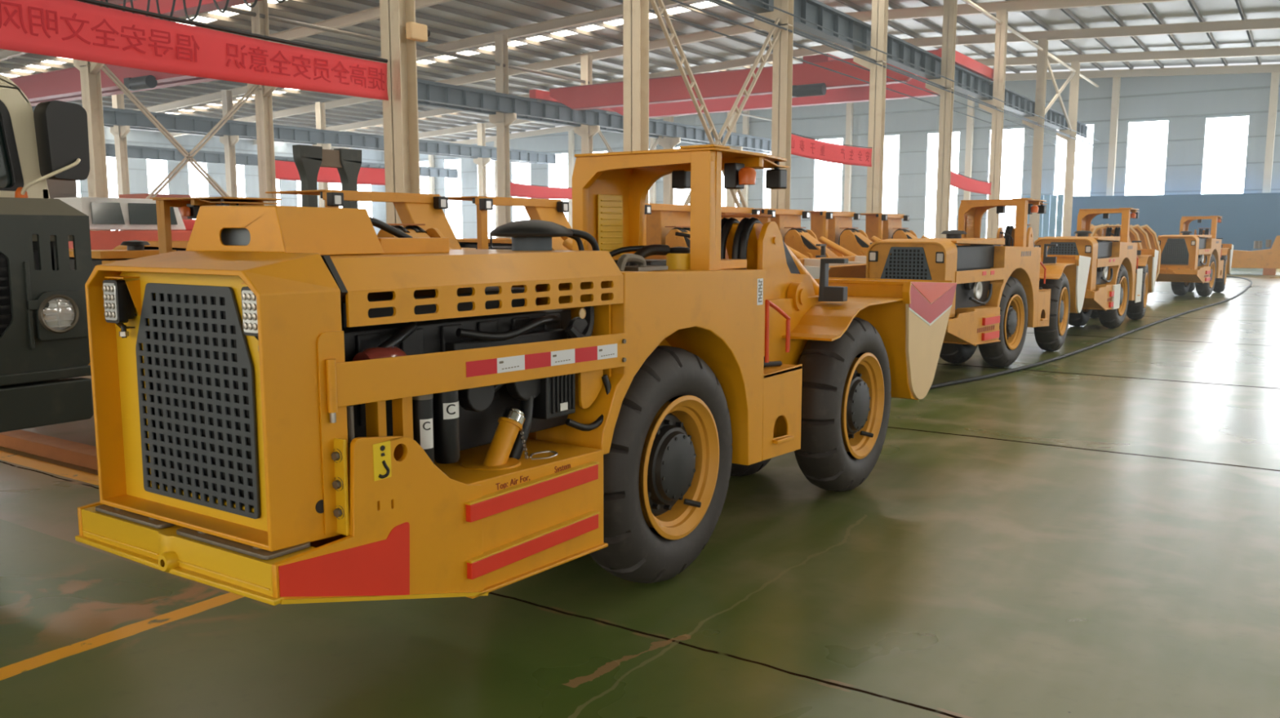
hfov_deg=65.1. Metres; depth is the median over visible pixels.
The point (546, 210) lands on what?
loader
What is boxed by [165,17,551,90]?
purlin
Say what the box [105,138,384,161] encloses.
wall rail
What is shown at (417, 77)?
purlin
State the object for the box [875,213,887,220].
lamp
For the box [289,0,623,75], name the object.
purlin
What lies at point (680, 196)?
window
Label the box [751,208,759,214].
lamp
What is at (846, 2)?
purlin
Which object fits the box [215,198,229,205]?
lamp
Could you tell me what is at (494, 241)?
hood
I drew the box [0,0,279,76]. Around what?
skylight
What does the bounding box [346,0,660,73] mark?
purlin
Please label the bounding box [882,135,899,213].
window
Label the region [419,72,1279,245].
wall
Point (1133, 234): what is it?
bucket
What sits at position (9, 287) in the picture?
grille
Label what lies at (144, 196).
loader
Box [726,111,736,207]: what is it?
steel column
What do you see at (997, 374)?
cable
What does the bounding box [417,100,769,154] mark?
beam
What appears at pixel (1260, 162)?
wall rail
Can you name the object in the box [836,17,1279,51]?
rafter
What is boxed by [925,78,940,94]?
corbel
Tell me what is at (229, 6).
purlin
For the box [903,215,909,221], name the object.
lamp
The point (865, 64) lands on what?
corbel
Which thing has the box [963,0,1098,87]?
strut
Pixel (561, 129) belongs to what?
rafter
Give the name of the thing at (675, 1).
rail
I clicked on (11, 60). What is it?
purlin
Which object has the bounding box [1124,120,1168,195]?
window
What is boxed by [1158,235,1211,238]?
hood
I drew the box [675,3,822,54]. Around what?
purlin
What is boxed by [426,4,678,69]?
purlin
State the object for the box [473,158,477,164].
corbel
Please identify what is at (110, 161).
window
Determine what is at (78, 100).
purlin
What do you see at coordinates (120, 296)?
work lamp
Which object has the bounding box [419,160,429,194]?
window
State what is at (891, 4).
purlin
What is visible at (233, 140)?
corbel
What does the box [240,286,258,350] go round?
work lamp
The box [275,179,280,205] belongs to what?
window
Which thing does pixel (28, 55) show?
purlin
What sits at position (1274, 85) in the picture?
steel column
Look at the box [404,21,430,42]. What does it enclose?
lamp
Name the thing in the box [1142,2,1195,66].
purlin
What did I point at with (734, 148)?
corbel
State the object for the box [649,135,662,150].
brace
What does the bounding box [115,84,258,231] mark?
brace
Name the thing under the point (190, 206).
loader
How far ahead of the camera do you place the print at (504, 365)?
3.54 m
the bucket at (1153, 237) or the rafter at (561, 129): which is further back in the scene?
the rafter at (561, 129)
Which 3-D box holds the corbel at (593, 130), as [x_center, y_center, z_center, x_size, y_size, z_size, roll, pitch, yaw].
[-2.190,-10.816,47.718,0.560,0.550,0.200,5,9,34]
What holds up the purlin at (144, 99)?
on the rafter
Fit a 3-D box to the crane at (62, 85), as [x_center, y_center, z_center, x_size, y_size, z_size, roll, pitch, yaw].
[-20.297,-10.626,38.147,17.960,1.469,2.600,5,9,34]
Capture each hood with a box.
[0,197,87,241]
[0,214,92,374]
[69,249,176,258]
[144,242,187,248]
[328,248,623,327]
[457,239,511,244]
[878,238,1004,244]
[1038,236,1119,240]
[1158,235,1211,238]
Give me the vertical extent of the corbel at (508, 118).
0.550 m
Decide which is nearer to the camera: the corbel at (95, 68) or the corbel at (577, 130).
the corbel at (95, 68)
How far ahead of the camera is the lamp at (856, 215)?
18.55 m
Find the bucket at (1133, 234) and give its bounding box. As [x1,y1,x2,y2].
[1110,224,1142,248]
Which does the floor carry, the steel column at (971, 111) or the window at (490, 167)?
the steel column at (971, 111)
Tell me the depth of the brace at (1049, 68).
46.66 m
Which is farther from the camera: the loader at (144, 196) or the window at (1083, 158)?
the window at (1083, 158)
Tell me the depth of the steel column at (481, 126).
68.70 m
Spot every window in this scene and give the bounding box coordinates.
[75,180,80,197]
[106,156,119,231]
[146,159,168,194]
[187,161,208,219]
[235,164,245,197]
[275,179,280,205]
[296,180,302,206]
[328,182,342,208]
[357,184,372,217]
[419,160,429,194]
[444,159,462,238]
[477,160,495,238]
[511,161,530,221]
[548,153,568,221]
[673,146,690,204]
[721,171,739,207]
[763,151,771,208]
[813,137,843,211]
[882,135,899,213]
[924,132,959,238]
[986,128,1024,238]
[1053,124,1093,236]
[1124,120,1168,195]
[1200,115,1248,194]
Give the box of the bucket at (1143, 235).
[1120,224,1151,248]
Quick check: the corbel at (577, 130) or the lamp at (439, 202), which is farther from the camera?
the corbel at (577, 130)
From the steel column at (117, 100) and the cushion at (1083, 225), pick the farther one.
the steel column at (117, 100)
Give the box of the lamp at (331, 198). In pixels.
[320,191,343,206]
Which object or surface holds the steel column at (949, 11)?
on the floor
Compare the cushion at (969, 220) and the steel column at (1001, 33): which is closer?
the cushion at (969, 220)
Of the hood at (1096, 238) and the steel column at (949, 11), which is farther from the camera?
the steel column at (949, 11)
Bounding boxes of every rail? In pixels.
[81,191,319,199]
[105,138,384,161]
[128,168,258,176]
[419,110,1279,159]
[434,161,1279,190]
[461,134,1279,173]
[462,188,1279,206]
[462,217,1049,222]
[511,84,1279,139]
[617,0,1078,152]
[671,0,1088,149]
[706,0,1097,147]
[714,0,1093,145]
[754,0,1101,142]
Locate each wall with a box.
[80,127,386,235]
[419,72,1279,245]
[1071,192,1279,251]
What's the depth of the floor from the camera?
4.53 m
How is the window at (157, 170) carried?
in the wall at (138, 179)
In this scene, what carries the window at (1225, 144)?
in the wall at (1180, 178)
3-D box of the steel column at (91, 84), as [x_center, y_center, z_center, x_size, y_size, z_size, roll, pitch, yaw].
[-15.668,-6.988,28.745,0.520,9.930,0.520,5,9,34]
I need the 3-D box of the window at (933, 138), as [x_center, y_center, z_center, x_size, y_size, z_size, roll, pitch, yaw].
[17.933,-10.200,59.548,1.940,6.390,0.040,5,9,34]
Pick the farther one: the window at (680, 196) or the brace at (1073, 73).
the window at (680, 196)
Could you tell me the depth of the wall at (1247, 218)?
50.94 m
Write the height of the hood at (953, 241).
0.775 m
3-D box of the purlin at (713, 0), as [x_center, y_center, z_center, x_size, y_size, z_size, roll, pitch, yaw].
[-4.703,-12.793,28.281,0.100,0.170,76.000,5,9,34]
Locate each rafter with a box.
[0,48,26,61]
[134,0,697,112]
[166,21,763,137]
[252,43,837,145]
[269,0,453,43]
[330,119,533,150]
[447,115,686,144]
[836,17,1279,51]
[844,0,1185,22]
[973,45,1279,66]
[992,63,1279,81]
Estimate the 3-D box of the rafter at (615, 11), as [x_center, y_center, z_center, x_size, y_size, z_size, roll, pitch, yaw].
[-16.867,-14.212,50.610,46.000,2.680,0.220,5,9,34]
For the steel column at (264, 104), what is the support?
on the floor
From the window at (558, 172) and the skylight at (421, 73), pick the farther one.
the window at (558, 172)
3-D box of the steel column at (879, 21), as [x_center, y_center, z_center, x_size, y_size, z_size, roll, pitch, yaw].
[6.623,-6.896,28.037,0.460,9.925,0.460,5,9,34]
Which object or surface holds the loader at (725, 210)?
on the floor
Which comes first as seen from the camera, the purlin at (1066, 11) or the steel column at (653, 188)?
the purlin at (1066, 11)
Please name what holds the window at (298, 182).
in the wall at (138, 179)
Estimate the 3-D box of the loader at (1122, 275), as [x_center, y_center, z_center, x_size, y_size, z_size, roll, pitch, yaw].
[8.267,-1.653,17.956,1.207,2.059,6.071,5,9,34]
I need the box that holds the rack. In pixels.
[1025,194,1063,237]
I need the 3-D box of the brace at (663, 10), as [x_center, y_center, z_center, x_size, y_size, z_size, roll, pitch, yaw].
[1.617,-4.383,20.846,0.070,6.134,5.747,5,9,34]
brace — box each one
[101,64,229,196]
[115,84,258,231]
[597,130,613,152]
[649,0,751,217]
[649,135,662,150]
[684,17,782,204]
[1044,71,1075,114]
[1047,58,1072,132]
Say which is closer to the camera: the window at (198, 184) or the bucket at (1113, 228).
the bucket at (1113, 228)
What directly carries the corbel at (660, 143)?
attached to the steel column at (668, 193)
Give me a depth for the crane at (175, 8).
23.86 m
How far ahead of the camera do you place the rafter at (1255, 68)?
52.25 m
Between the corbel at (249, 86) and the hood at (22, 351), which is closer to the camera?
the hood at (22, 351)
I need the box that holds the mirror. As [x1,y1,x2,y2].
[33,100,89,181]
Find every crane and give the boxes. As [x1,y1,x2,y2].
[8,63,218,106]
[71,0,285,21]
[529,48,993,118]
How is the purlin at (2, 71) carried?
on the rafter
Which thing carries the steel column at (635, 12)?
on the floor
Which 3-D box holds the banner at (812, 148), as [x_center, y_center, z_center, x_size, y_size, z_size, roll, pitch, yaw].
[4.925,-5.323,25.682,0.059,0.566,5.501,5,9,34]
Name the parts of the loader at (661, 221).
lift arm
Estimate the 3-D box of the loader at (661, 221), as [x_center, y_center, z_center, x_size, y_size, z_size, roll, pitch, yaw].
[-0.040,-1.093,13.726,6.342,2.014,1.698,5,9,34]
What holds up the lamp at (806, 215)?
attached to the loader at (804, 242)
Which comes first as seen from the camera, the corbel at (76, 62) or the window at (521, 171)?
the corbel at (76, 62)
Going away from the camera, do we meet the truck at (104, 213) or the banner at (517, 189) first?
the truck at (104, 213)
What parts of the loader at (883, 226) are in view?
lift arm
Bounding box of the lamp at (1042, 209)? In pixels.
[1037,201,1046,213]
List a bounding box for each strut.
[220,7,771,120]
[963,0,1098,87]
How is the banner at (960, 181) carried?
attached to the steel column at (949, 11)
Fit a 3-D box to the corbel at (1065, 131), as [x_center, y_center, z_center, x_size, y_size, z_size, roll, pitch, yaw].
[20.999,-11.084,49.830,0.560,0.550,0.200,5,9,34]
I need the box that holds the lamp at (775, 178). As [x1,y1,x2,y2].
[765,160,786,189]
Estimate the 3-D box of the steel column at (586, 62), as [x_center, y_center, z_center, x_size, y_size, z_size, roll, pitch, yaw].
[-2.539,-9.447,48.128,0.520,9.930,0.520,5,9,34]
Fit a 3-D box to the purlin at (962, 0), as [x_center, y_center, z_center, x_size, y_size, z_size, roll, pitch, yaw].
[2.518,-11.796,23.516,0.100,0.170,76.000,5,9,34]
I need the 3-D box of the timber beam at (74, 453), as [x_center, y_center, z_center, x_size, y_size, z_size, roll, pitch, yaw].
[-3.899,0.704,7.163,4.300,0.100,0.180,5,9,34]
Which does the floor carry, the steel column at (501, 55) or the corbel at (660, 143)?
the steel column at (501, 55)
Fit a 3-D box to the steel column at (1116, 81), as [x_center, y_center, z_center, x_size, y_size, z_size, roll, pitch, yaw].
[25.443,-10.183,54.135,0.340,9.878,0.340,5,9,34]
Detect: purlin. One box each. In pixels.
[0,48,555,128]
[0,62,525,132]
[0,69,511,133]
[2,57,540,129]
[4,75,496,136]
[66,99,456,142]
[81,104,441,142]
[102,97,469,139]
[107,95,477,137]
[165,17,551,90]
[192,12,575,87]
[229,6,595,82]
[248,2,617,79]
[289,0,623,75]
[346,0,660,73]
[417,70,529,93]
[417,77,616,112]
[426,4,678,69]
[454,0,728,71]
[507,0,752,68]
[560,0,773,65]
[611,0,803,62]
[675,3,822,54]
[713,0,856,53]
[835,0,942,49]
[888,0,1019,73]
[919,0,1047,71]
[961,0,1071,71]
[1005,0,1103,70]
[1060,8,1133,69]
[1100,5,1164,67]
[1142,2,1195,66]
[1186,0,1227,66]
[1235,0,1261,64]
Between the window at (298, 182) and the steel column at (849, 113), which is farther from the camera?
the window at (298, 182)
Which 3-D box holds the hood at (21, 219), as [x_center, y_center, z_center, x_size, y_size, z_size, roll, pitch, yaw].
[-4.836,-0.703,5.045,2.703,0.225,2.673,5,9,34]
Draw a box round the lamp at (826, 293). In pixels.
[817,257,848,302]
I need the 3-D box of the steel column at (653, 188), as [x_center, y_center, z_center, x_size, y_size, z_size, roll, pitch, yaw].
[0.916,-12.042,70.513,0.340,9.445,0.340,5,9,34]
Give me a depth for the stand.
14.40 m
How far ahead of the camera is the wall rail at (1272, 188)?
56.73 m
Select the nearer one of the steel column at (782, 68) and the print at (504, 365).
the print at (504, 365)
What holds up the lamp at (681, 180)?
attached to the loader at (292, 405)
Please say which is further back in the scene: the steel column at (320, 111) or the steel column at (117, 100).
the steel column at (320, 111)
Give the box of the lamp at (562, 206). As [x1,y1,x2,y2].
[556,201,568,212]
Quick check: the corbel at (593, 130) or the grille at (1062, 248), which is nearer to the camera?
the grille at (1062, 248)
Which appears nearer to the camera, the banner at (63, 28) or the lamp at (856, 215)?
the banner at (63, 28)
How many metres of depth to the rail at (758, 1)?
27.82 m
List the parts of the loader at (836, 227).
lift arm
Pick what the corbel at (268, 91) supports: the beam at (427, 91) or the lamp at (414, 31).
the beam at (427, 91)
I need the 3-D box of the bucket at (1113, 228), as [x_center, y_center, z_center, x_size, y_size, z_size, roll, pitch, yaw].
[10.384,-2.075,22.325,0.810,1.839,0.730,0,7,-2]
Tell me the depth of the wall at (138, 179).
71.69 m
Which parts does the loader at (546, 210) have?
control lever, seat, lift arm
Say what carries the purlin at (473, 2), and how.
attached to the roof at (691, 15)
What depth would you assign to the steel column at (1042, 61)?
43.77 m
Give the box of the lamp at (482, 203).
[472,197,493,210]
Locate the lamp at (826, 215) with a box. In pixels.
[820,211,832,219]
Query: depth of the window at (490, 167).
79.28 m
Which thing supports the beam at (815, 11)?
on the corbel
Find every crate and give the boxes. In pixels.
[46,179,77,199]
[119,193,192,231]
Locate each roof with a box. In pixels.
[0,0,853,142]
[817,0,1279,71]
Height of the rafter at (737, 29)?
2.680 m
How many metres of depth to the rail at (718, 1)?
26.85 m
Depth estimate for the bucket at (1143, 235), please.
23.11 m
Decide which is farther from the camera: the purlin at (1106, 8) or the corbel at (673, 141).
the corbel at (673, 141)
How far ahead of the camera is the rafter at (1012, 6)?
37.81 m
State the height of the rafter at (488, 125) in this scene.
2.680 m
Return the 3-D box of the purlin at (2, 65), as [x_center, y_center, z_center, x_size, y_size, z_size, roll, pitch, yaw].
[-29.977,-13.421,45.321,0.100,0.170,76.000,5,9,34]
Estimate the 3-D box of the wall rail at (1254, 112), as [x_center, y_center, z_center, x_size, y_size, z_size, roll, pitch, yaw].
[14.358,-13.782,61.357,86.000,0.100,0.060,5,9,34]
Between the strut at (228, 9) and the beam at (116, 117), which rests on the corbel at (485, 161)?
the beam at (116, 117)
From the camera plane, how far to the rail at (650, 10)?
26.48 m
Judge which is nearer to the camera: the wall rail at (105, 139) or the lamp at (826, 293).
the lamp at (826, 293)
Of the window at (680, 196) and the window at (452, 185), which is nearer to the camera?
the window at (680, 196)
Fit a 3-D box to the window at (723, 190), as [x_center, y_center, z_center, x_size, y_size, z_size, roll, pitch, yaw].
[5.914,-11.217,67.560,1.940,6.390,0.040,5,9,34]
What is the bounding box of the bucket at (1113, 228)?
[1094,224,1130,242]
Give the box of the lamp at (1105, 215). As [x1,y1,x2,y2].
[1102,213,1109,218]
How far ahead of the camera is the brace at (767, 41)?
21.68 m
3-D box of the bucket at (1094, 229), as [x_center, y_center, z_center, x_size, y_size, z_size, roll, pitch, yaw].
[9.878,-2.000,21.730,0.810,1.839,0.730,0,7,-2]
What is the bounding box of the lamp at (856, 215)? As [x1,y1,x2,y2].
[853,213,860,219]
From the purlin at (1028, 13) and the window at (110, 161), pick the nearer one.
the purlin at (1028, 13)
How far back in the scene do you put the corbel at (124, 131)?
47.72 m
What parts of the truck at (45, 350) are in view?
mirror arm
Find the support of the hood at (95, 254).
attached to the loader at (190, 206)
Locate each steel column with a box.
[79,60,111,231]
[111,93,129,198]
[221,89,237,197]
[250,0,276,205]
[315,102,328,207]
[379,0,420,227]
[428,155,435,194]
[476,123,486,196]
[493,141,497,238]
[494,34,511,239]
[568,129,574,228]
[580,54,592,154]
[622,0,648,203]
[649,137,656,204]
[662,75,673,204]
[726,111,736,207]
[741,110,749,207]
[770,0,794,209]
[843,102,853,212]
[865,0,888,226]
[934,0,957,238]
[963,94,974,199]
[986,8,1008,238]
[1029,38,1048,241]
[1062,61,1079,236]
[1106,76,1120,195]
[1262,71,1279,193]
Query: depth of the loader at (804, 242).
15.98 m
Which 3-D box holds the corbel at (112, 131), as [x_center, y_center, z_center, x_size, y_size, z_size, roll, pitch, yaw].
[-25.242,-10.886,48.264,0.560,0.550,0.200,5,9,34]
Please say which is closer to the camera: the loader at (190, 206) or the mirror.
the mirror
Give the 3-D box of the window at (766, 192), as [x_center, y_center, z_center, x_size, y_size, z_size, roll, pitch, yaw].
[8.919,-10.963,65.557,1.940,6.390,0.040,5,9,34]
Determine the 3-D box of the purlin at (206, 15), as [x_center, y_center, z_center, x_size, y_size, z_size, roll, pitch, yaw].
[-17.942,-13.122,37.207,0.100,0.170,76.000,5,9,34]
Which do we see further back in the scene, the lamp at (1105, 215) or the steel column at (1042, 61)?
the steel column at (1042, 61)
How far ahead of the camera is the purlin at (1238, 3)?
41.39 m
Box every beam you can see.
[0,430,97,471]
[31,104,556,164]
[103,124,546,164]
[105,143,458,178]
[417,79,771,151]
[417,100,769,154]
[725,0,1088,138]
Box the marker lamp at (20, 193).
[14,186,28,198]
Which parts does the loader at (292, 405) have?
plate, mounting plate, panel, mounting plate, hinge plate, red panel, plate, guard rail, precleaner stem, cap chain, frame, seat, fuel tank, control lever, canopy post, tank rail, lift arm, grab handle, step panel, frame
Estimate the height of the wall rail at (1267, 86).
0.100 m
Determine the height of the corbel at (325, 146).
0.550 m
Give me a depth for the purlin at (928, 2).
43.53 m
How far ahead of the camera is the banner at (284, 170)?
35.74 m
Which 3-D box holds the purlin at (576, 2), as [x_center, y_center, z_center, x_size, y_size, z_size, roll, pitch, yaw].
[-8.314,-12.883,30.715,0.100,0.170,76.000,5,9,34]
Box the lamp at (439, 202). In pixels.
[433,196,448,208]
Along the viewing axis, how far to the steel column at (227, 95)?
52.88 m
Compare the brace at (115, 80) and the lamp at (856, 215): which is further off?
the brace at (115, 80)
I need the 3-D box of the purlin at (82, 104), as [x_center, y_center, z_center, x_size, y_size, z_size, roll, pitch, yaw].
[-37.198,-13.600,50.189,0.100,0.170,76.000,5,9,34]
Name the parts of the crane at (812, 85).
hoist motor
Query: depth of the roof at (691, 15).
46.46 m
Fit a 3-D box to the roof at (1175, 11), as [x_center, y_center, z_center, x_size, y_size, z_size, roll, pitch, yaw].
[12.353,-10.500,17.018,40.200,2.070,76.400,5,9,34]
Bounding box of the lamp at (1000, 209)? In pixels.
[996,205,1005,213]
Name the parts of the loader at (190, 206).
fuel tank, canopy post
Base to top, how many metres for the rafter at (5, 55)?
2.680 m
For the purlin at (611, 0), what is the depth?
44.46 m
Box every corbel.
[72,59,79,71]
[88,61,104,74]
[110,126,114,135]
[119,125,129,137]
[219,136,224,145]
[229,135,239,146]
[247,83,254,93]
[262,85,277,96]
[321,143,331,149]
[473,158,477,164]
[482,157,490,166]
[488,114,496,125]
[503,112,516,127]
[573,126,581,136]
[588,125,599,137]
[656,137,663,147]
[670,137,680,148]
[733,146,742,151]
[754,11,773,32]
[853,50,870,69]
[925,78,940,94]
[978,99,992,113]
[1022,116,1034,128]
[1056,129,1067,140]
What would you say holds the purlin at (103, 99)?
on the rafter
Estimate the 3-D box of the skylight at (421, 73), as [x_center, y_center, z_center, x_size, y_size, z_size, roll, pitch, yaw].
[-20.349,-13.182,38.829,0.100,0.170,76.000,5,9,34]
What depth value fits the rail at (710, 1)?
26.29 m
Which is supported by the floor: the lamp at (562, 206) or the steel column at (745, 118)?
the steel column at (745, 118)
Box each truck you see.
[0,74,93,432]
[53,196,195,249]
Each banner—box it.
[0,0,388,100]
[275,159,385,185]
[510,182,572,199]
[791,133,871,166]
[950,170,991,195]
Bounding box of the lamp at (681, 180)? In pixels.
[671,170,690,189]
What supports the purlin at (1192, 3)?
attached to the roof at (1175, 11)
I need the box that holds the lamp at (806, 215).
[802,211,809,218]
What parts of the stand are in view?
post, post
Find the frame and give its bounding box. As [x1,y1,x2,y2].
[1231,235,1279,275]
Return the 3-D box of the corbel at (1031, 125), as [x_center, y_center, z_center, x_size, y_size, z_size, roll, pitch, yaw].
[17.095,-10.353,44.066,0.560,0.550,0.200,5,9,34]
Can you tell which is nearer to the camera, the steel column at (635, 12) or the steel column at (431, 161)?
the steel column at (635, 12)
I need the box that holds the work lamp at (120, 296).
[102,280,137,337]
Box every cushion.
[965,216,973,238]
[1081,220,1085,230]
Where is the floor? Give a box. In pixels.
[0,267,1279,717]
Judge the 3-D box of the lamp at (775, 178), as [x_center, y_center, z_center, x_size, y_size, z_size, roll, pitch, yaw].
[0.751,-1.012,5.516,0.090,0.150,0.094,5,9,34]
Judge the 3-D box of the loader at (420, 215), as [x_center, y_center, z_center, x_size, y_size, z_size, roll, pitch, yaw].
[-2.773,-0.582,9.691,6.342,2.014,1.698,5,9,34]
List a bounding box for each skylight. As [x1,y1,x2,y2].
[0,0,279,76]
[165,0,716,114]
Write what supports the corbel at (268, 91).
attached to the steel column at (264, 104)
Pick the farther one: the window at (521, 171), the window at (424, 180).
the window at (424, 180)
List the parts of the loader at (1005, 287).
panel, belly plate, plate, guard rail, seat, control lever, fuel tank, lift arm, canopy post, grab handle, step panel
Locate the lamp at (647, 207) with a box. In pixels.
[644,204,651,214]
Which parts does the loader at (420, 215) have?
lift arm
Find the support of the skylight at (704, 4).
attached to the roof at (691, 15)
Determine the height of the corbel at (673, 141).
0.550 m
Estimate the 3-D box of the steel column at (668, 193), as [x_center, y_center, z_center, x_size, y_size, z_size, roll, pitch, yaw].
[1.533,-10.210,54.139,0.520,9.930,0.520,5,9,34]
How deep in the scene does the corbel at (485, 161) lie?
68.48 m
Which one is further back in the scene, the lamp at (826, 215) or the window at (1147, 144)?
the window at (1147, 144)
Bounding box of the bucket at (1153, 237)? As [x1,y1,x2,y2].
[1130,224,1160,294]
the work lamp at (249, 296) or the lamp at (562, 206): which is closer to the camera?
the work lamp at (249, 296)
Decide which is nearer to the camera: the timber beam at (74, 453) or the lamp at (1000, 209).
the timber beam at (74, 453)
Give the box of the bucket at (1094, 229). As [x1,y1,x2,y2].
[1075,223,1113,236]
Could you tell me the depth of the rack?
54.58 m
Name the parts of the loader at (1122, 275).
panel, belly plate, plate, guard rail, lift arm, fuel tank, canopy post, step panel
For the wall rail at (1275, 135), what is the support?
attached to the wall at (1180, 178)
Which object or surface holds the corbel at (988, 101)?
attached to the steel column at (1001, 33)
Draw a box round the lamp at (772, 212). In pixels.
[761,209,775,217]
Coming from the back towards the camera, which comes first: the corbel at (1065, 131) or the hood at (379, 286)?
the corbel at (1065, 131)
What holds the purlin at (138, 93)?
on the rafter
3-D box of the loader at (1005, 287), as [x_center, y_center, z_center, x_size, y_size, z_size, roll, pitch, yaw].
[4.597,-1.024,13.005,1.205,2.059,6.071,5,9,36]
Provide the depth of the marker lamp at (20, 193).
5.59 m
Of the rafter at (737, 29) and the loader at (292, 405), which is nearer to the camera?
the loader at (292, 405)
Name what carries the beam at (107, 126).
on the corbel at (475, 160)
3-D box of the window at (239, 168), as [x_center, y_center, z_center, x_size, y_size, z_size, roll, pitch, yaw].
[-29.598,-12.075,73.531,0.040,5.990,1.540,5,9,34]
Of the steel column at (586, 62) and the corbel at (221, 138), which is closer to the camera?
the steel column at (586, 62)
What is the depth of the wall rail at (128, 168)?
70.06 m
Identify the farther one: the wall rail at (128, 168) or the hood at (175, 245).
the wall rail at (128, 168)
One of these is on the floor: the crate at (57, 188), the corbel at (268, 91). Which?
the crate at (57, 188)
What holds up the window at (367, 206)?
in the wall at (138, 179)
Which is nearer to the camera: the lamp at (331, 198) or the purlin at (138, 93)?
the lamp at (331, 198)
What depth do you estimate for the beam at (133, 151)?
62.19 m
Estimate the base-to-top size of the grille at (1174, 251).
0.630 m
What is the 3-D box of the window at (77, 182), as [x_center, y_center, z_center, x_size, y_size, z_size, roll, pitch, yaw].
[-36.291,-10.822,63.651,0.040,5.990,1.540,5,9,34]
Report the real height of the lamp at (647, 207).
0.128 m
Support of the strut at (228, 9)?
attached to the steel column
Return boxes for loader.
[68,196,281,365]
[75,144,956,605]
[112,189,462,251]
[447,195,572,250]
[457,203,866,279]
[720,206,866,262]
[753,208,866,257]
[809,210,881,256]
[860,213,928,242]
[866,198,1091,367]
[1034,208,1159,328]
[1155,215,1233,296]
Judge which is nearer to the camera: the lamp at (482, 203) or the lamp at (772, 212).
the lamp at (482, 203)
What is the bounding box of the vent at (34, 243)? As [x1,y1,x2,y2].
[32,241,57,271]
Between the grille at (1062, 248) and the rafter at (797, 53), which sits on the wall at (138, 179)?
the rafter at (797, 53)
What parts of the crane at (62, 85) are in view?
hoist motor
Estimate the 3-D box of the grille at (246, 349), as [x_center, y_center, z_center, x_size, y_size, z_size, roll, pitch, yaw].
[-1.360,0.113,3.056,0.600,0.677,0.010,5,9,34]
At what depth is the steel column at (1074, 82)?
49.60 m
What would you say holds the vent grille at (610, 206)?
on the loader at (292, 405)
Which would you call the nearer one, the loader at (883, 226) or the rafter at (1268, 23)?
the loader at (883, 226)
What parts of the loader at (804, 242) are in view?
lift arm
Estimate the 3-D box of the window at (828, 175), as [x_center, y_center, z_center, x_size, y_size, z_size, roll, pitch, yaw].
[11.924,-10.709,63.554,1.940,6.390,0.040,5,9,34]
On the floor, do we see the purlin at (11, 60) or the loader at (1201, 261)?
the loader at (1201, 261)
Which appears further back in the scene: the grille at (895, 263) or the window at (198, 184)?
the window at (198, 184)
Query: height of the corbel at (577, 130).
0.550 m
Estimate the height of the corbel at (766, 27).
0.550 m
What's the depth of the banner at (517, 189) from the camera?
45.36 m
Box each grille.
[0,257,11,336]
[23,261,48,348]
[135,283,260,519]
[597,194,622,255]
[880,247,932,279]
[1047,242,1079,255]
[1160,238,1188,265]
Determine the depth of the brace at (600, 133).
49.19 m
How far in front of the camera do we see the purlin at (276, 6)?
44.60 m
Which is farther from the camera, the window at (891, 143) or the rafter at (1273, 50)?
the window at (891, 143)
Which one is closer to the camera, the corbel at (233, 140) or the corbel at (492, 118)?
the corbel at (492, 118)
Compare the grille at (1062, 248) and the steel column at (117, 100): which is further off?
the steel column at (117, 100)
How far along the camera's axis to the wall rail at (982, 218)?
62.31 m
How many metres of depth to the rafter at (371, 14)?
39.66 m
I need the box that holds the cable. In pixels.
[929,275,1252,389]
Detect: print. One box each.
[499,360,519,369]
[758,280,762,302]
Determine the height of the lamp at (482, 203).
0.128 m
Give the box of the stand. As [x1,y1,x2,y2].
[292,144,361,208]
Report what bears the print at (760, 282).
attached to the loader at (292, 405)
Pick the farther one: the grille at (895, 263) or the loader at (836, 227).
the loader at (836, 227)
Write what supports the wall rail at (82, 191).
attached to the wall at (138, 179)
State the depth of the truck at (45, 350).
5.31 m
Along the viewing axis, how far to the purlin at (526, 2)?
43.18 m
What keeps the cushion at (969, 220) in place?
on the loader at (1005, 287)
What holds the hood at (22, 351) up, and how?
attached to the truck at (45, 350)

